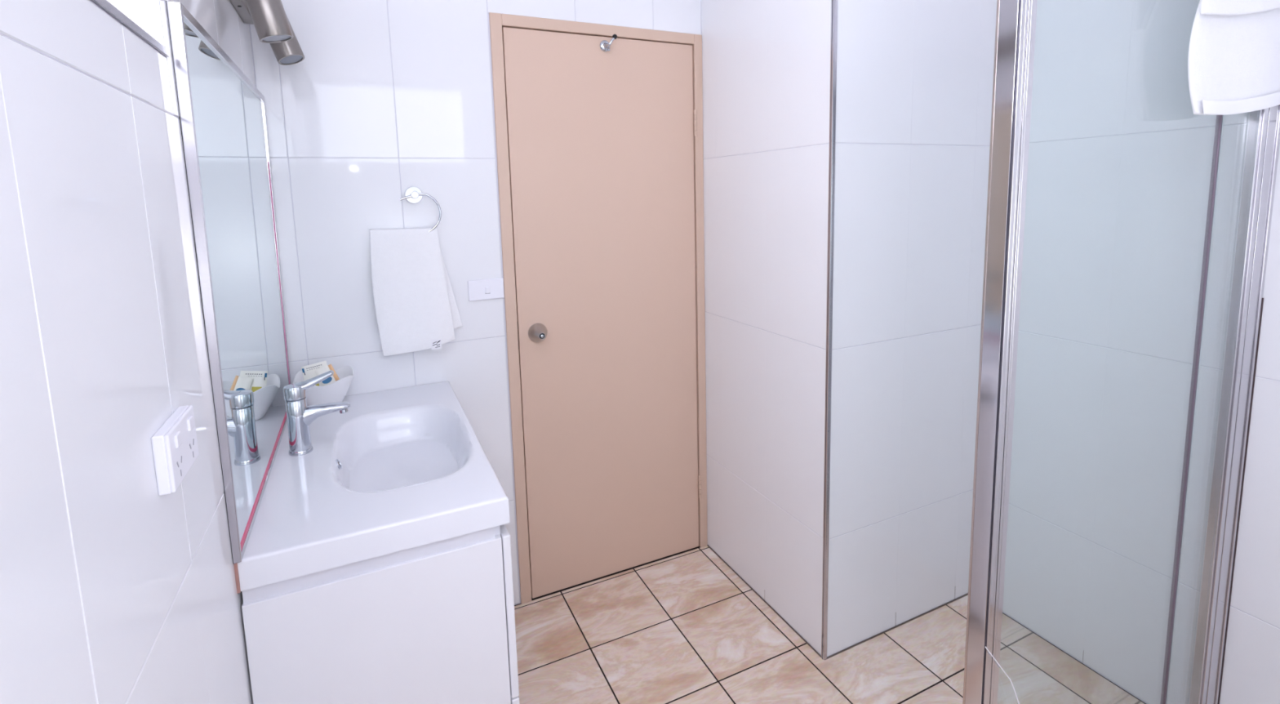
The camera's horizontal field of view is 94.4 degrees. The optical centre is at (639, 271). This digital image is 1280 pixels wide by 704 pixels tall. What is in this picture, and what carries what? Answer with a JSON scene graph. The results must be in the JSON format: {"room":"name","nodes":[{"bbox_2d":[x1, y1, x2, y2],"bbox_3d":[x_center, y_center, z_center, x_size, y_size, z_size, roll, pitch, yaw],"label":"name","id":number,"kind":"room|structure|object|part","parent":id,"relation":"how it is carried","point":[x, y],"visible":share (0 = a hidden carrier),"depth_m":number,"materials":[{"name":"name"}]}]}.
{"room":"bathroom","nodes":[
{"label":"bathroom","id":0,"kind":"room"},
{"bbox_2d":[0,0,255,703],"bbox_3d":[-0.662,0.052,0.727,0.120,2.700,2.420,-5,8,-25],"label":"wall","id":1,"kind":"structure","parent":0,"point":[113,589],"depth_m":0.58,"materials":[{"name":"white tile"}]},
{"bbox_2d":[90,0,168,57],"bbox_3d":[-0.397,-0.246,0.243,0.008,0.011,1.385,-5,8,-25],"label":"trim","id":2,"kind":"structure","parent":1,"relation":"attached to","point":[105,5],"depth_m":0.72,"materials":[{"name":"grey metal"}]},
{"bbox_2d":[106,0,164,45],"bbox_3d":[-0.459,-0.537,0.181,0.119,0.604,1.384,-5,8,-25],"label":"window","id":3,"kind":"structure","parent":1,"relation":"in","point":[146,14],"depth_m":0.85,"materials":[{"name":"white glass"}]},
{"bbox_2d":[151,404,199,495],"bbox_3d":[-0.579,0.220,0.744,0.020,0.072,0.117,-5,8,-25],"label":"power outlet","id":4,"kind":"object","parent":1,"relation":"attached to","point":[175,446],"visible":1,"depth_m":0.71,"materials":[{"name":"white plastic"}]},
{"bbox_2d":[173,431,182,448],"bbox_3d":[-0.560,0.204,0.718,0.003,0.016,0.018,-5,8,-25],"label":"rocker switch","id":5,"kind":"object","parent":4,"relation":"attached to","point":[177,434],"depth_m":0.71,"materials":[{"name":"white plastic"}]},
{"bbox_2d":[186,415,194,431],"bbox_3d":[-0.585,0.198,0.771,0.003,0.016,0.018,-5,8,-25],"label":"rocker switch","id":6,"kind":"object","parent":4,"relation":"attached to","point":[190,424],"depth_m":0.77,"materials":[{"name":"white plastic"}]},
{"bbox_2d":[165,0,291,563],"bbox_3d":[-0.875,-0.001,1.338,0.019,0.904,0.878,-5,8,-25],"label":"wall mirror","id":7,"kind":"object","parent":1,"relation":"attached to","point":[223,121],"visible":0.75,"depth_m":1.13,"materials":[{"name":"silvered mirror glass"},{"name":"bright aluminium"}]},
{"bbox_3d":[-0.689,0.044,0.947,0.018,0.904,0.007,-5,8,-25],"label":"frame","id":8,"kind":"part","parent":7,"relation":"part of","materials":[{"name":"metal"}]},
{"bbox_3d":[-0.885,-0.442,1.283,0.018,0.016,0.864,-5,8,-25],"label":"frame","id":9,"kind":"part","parent":7,"relation":"part of","materials":[{"name":"metal"}]},
{"bbox_3d":[-0.866,0.441,1.393,0.012,0.012,0.864,-5,8,-25],"label":"frame","id":10,"kind":"part","parent":7,"relation":"part of","materials":[{"name":"metal"}]},
{"bbox_3d":[-1.060,-0.046,1.730,0.018,0.904,0.007,-5,8,-25],"label":"frame","id":11,"kind":"part","parent":7,"relation":"part of","materials":[{"name":"metal"}]},
{"bbox_2d":[230,0,304,65],"bbox_3d":[-0.851,-0.612,1.315,0.134,0.203,0.734,-5,8,-25],"label":"wall lamp","id":12,"kind":"object","parent":1,"relation":"attached to","point":[273,26],"visible":1,"depth_m":1.31,"materials":[{"name":"silver metal"}]},
{"bbox_2d":[248,0,701,604],"bbox_3d":[-0.481,-0.123,2.073,1.606,2.700,0.120,-5,8,-25],"label":"wall","id":13,"kind":"structure","parent":0,"point":[385,98],"depth_m":1.85,"materials":[{"name":"white tile"}]},
{"bbox_2d":[400,186,441,231],"bbox_3d":[-0.692,-0.191,1.871,0.120,0.154,0.050,-5,8,-25],"label":"towel ring","id":14,"kind":"object","parent":13,"relation":"attached to","point":[413,194],"visible":1,"depth_m":1.87,"materials":[{"name":"silver metal"}]},
{"bbox_3d":[-0.706,-0.239,1.854,0.023,0.023,0.042,-5,8,-25],"label":"post","id":15,"kind":"part","parent":14,"relation":"part of","materials":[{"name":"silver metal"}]},
{"bbox_2d":[369,227,462,355],"bbox_3d":[-0.704,0.059,1.883,0.263,0.395,0.039,-5,8,-25],"label":"hand towel","id":16,"kind":"object","parent":14,"relation":"hanging from","point":[416,309],"visible":1,"depth_m":1.86,"materials":[{"name":"white fabric"}]},
{"bbox_2d":[467,277,504,301],"bbox_3d":[-0.519,0.062,2.003,0.118,0.070,0.011,-5,8,-25],"label":"light switch","id":17,"kind":"object","parent":13,"relation":"attached to","point":[491,288],"visible":1,"depth_m":2.00,"materials":[{"name":"white plastic"}]},
{"bbox_2d":[485,286,489,293],"bbox_3d":[-0.514,0.064,2.002,0.014,0.022,0.004,-5,8,-25],"label":"rocker switch","id":18,"kind":"object","parent":17,"relation":"attached to","point":[487,288],"depth_m":2.00,"materials":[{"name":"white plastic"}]},
{"bbox_2d":[488,12,707,604],"bbox_3d":[-0.112,0.160,2.240,0.799,2.078,0.174,-5,8,-25],"label":"door","id":19,"kind":"structure","parent":13,"relation":"in","point":[599,153],"depth_m":2.20,"materials":[{"name":"beige paint"}]},
{"bbox_3d":[-0.351,0.221,2.074,0.069,0.069,0.062,-5,8,-25],"label":"knob","id":20,"kind":"part","parent":19,"relation":"part of","materials":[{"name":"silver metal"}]},
{"bbox_2d":[600,34,617,51],"bbox_3d":[-0.109,-0.798,2.077,0.038,0.057,0.060,-7,9,-38],"label":"hook","id":21,"kind":"object","parent":19,"relation":"attached to","point":[605,45],"visible":1,"depth_m":2.08,"materials":[{"name":"silver metal"}]},
{"bbox_3d":[-0.108,-0.800,2.071,0.044,0.034,0.021,4,9,37],"label":"hook arm","id":22,"kind":"part","parent":21,"relation":"part of","materials":[{"name":"silver metal"}]},
{"bbox_2d":[514,545,1146,703],"bbox_3d":[0.431,1.370,1.332,2.406,0.120,2.540,-5,8,-25],"label":"floor","id":23,"kind":"structure","parent":0,"point":[682,627],"depth_m":1.91,"materials":[{"name":"beige tile"}]},
{"bbox_2d":[241,524,519,703],"bbox_3d":[-0.651,0.894,1.555,0.464,0.822,0.871,-5,8,-25],"label":"vanity cabinet","id":24,"kind":"object","parent":23,"relation":"on","point":[434,622],"visible":0.69,"depth_m":1.13,"materials":[{"name":"white laminate"}]},
{"bbox_3d":[-0.493,0.545,1.119,0.432,0.026,0.014,-5,8,-25],"label":"shadow rail","id":25,"kind":"part","parent":24,"relation":"part of","materials":[{"name":"white laminate"}]},
{"bbox_2d":[237,381,510,591],"bbox_3d":[-0.662,0.480,1.503,0.466,0.102,0.873,-5,8,-25],"label":"basin","id":26,"kind":"object","parent":24,"relation":"in","point":[405,468],"visible":0.91,"depth_m":1.25,"materials":[{"name":"white ceramic"}]},
{"bbox_2d":[233,563,240,593],"bbox_3d":[-0.686,0.521,1.010,0.004,0.055,0.008,-5,8,-25],"label":"sealant","id":27,"kind":"structure","parent":26,"relation":"attached to","point":[236,569],"depth_m":1.01,"materials":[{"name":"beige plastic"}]},
{"bbox_2d":[283,369,350,456],"bbox_3d":[-0.789,0.342,1.454,0.142,0.191,0.052,-5,8,-25],"label":"mixer tap","id":28,"kind":"object","parent":26,"relation":"on","point":[300,415],"visible":1,"depth_m":1.43,"materials":[{"name":"silver metal"}]},
{"bbox_3d":[-0.831,0.289,1.428,0.048,0.034,0.048,-5,8,-25],"label":"lever handle","id":29,"kind":"part","parent":28,"relation":"part of","materials":[{"name":"silver metal"}]},
{"bbox_3d":[-0.793,0.267,1.443,0.086,0.039,0.043,-5,8,-25],"label":"lever","id":30,"kind":"part","parent":28,"relation":"part of","materials":[{"name":"silver metal"}]},
{"bbox_3d":[-0.778,0.352,1.459,0.120,0.054,0.038,-5,8,-25],"label":"spout","id":31,"kind":"part","parent":28,"relation":"part of","materials":[{"name":"silver metal"}]},
{"bbox_2d":[293,365,354,405],"bbox_3d":[-0.929,0.350,1.748,0.160,0.107,0.147,-5,8,-25],"label":"bowl","id":32,"kind":"object","parent":26,"relation":"on","point":[335,392],"visible":0.56,"depth_m":1.71,"materials":[{"name":"white ceramic"}]},
{"bbox_2d":[301,360,327,386],"bbox_3d":[-0.943,0.303,1.728,0.074,0.076,0.021,-6,8,-30],"label":"sachet","id":33,"kind":"object","parent":32,"relation":"in","point":[308,371],"visible":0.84,"depth_m":1.72,"materials":[{"name":"white paper"}]},
{"bbox_2d":[315,364,335,386],"bbox_3d":[-0.916,0.310,1.730,0.053,0.068,0.020,-6,9,-35],"label":"sachet","id":34,"kind":"object","parent":32,"relation":"in","point":[331,380],"visible":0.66,"depth_m":1.73,"materials":[{"name":"white paper"}]},
{"bbox_2d":[328,364,339,381],"bbox_3d":[-0.906,0.299,1.749,0.035,0.052,0.010,0,7,8],"label":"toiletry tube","id":35,"kind":"object","parent":32,"relation":"in","point":[335,375],"visible":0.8,"depth_m":1.75,"materials":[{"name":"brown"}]},
{"bbox_3d":[-0.295,0.574,1.227,0.012,0.122,0.014,-5,8,-25],"label":"rail","id":36,"kind":"part","parent":24,"relation":"part of","materials":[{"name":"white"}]},
{"bbox_3d":[-0.453,0.677,1.623,0.016,0.366,0.870,-5,8,-25],"label":"drawer","id":37,"kind":"part","parent":24,"relation":"part of","materials":[{"name":"white laminate"}]},
{"bbox_3d":[-0.444,1.041,1.670,0.016,0.360,0.870,-5,8,-25],"label":"drawer","id":38,"kind":"part","parent":24,"relation":"part of","materials":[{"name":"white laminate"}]},
{"bbox_2d":[962,0,1279,703],"bbox_3d":[1.048,0.302,1.262,0.945,1.985,0.055,-5,8,-25],"label":"shower frame","id":39,"kind":"object","parent":23,"relation":"on","point":[1015,20],"visible":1,"depth_m":1.12,"materials":[{"name":"silver metal"}]},
{"bbox_3d":[0.644,0.352,1.086,0.041,1.950,0.036,-5,8,-25],"label":"post","id":40,"kind":"part","parent":39,"relation":"part of","materials":[{"name":"silver metal"}]},
{"bbox_2d":[1187,0,1279,115],"bbox_3d":[1.240,-0.529,1.259,0.468,0.408,0.124,-5,8,-25],"label":"bath towel","id":41,"kind":"object","parent":39,"relation":"hanging from","point":[1233,57],"visible":1,"depth_m":1.21,"materials":[{"name":"white fabric"}]},
{"bbox_2d":[701,0,996,657],"bbox_3d":[0.747,-0.177,2.259,0.820,2.700,0.824,-5,8,-25],"label":"wall","id":42,"kind":"structure","parent":0,"point":[915,77],"depth_m":1.92,"materials":[{"name":"white tile"}]},
{"bbox_2d":[821,0,837,659],"bbox_3d":[0.554,-0.104,1.720,0.014,2.700,0.014,-5,8,-25],"label":"trim","id":43,"kind":"structure","parent":42,"relation":"attached to","point":[833,2],"depth_m":1.75,"materials":[{"name":"metal"}]},
{"bbox_2d":[706,544,1084,663],"bbox_3d":[0.790,1.179,2.069,1.260,0.055,0.498,1,8,20],"label":"trim","id":44,"kind":"structure","parent":42,"relation":"attached to","point":[746,583],"depth_m":2.05,"materials":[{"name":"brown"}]},
{"bbox_2d":[1002,0,1279,703],"bbox_3d":[1.580,-0.079,1.319,0.120,2.700,1.596,-5,8,-25],"label":"wall","id":45,"kind":"structure","parent":0,"point":[1120,157],"depth_m":1.67,"materials":[{"name":"white tile"}]},
{"bbox_2d":[1217,297,1263,703],"bbox_3d":[1.496,0.658,1.485,0.003,1.200,0.002,-5,8,-25],"label":"sealant","id":46,"kind":"structure","parent":45,"relation":"attached to","point":[1263,298],"depth_m":1.47,"materials":[{"name":"grey"}]}
]}

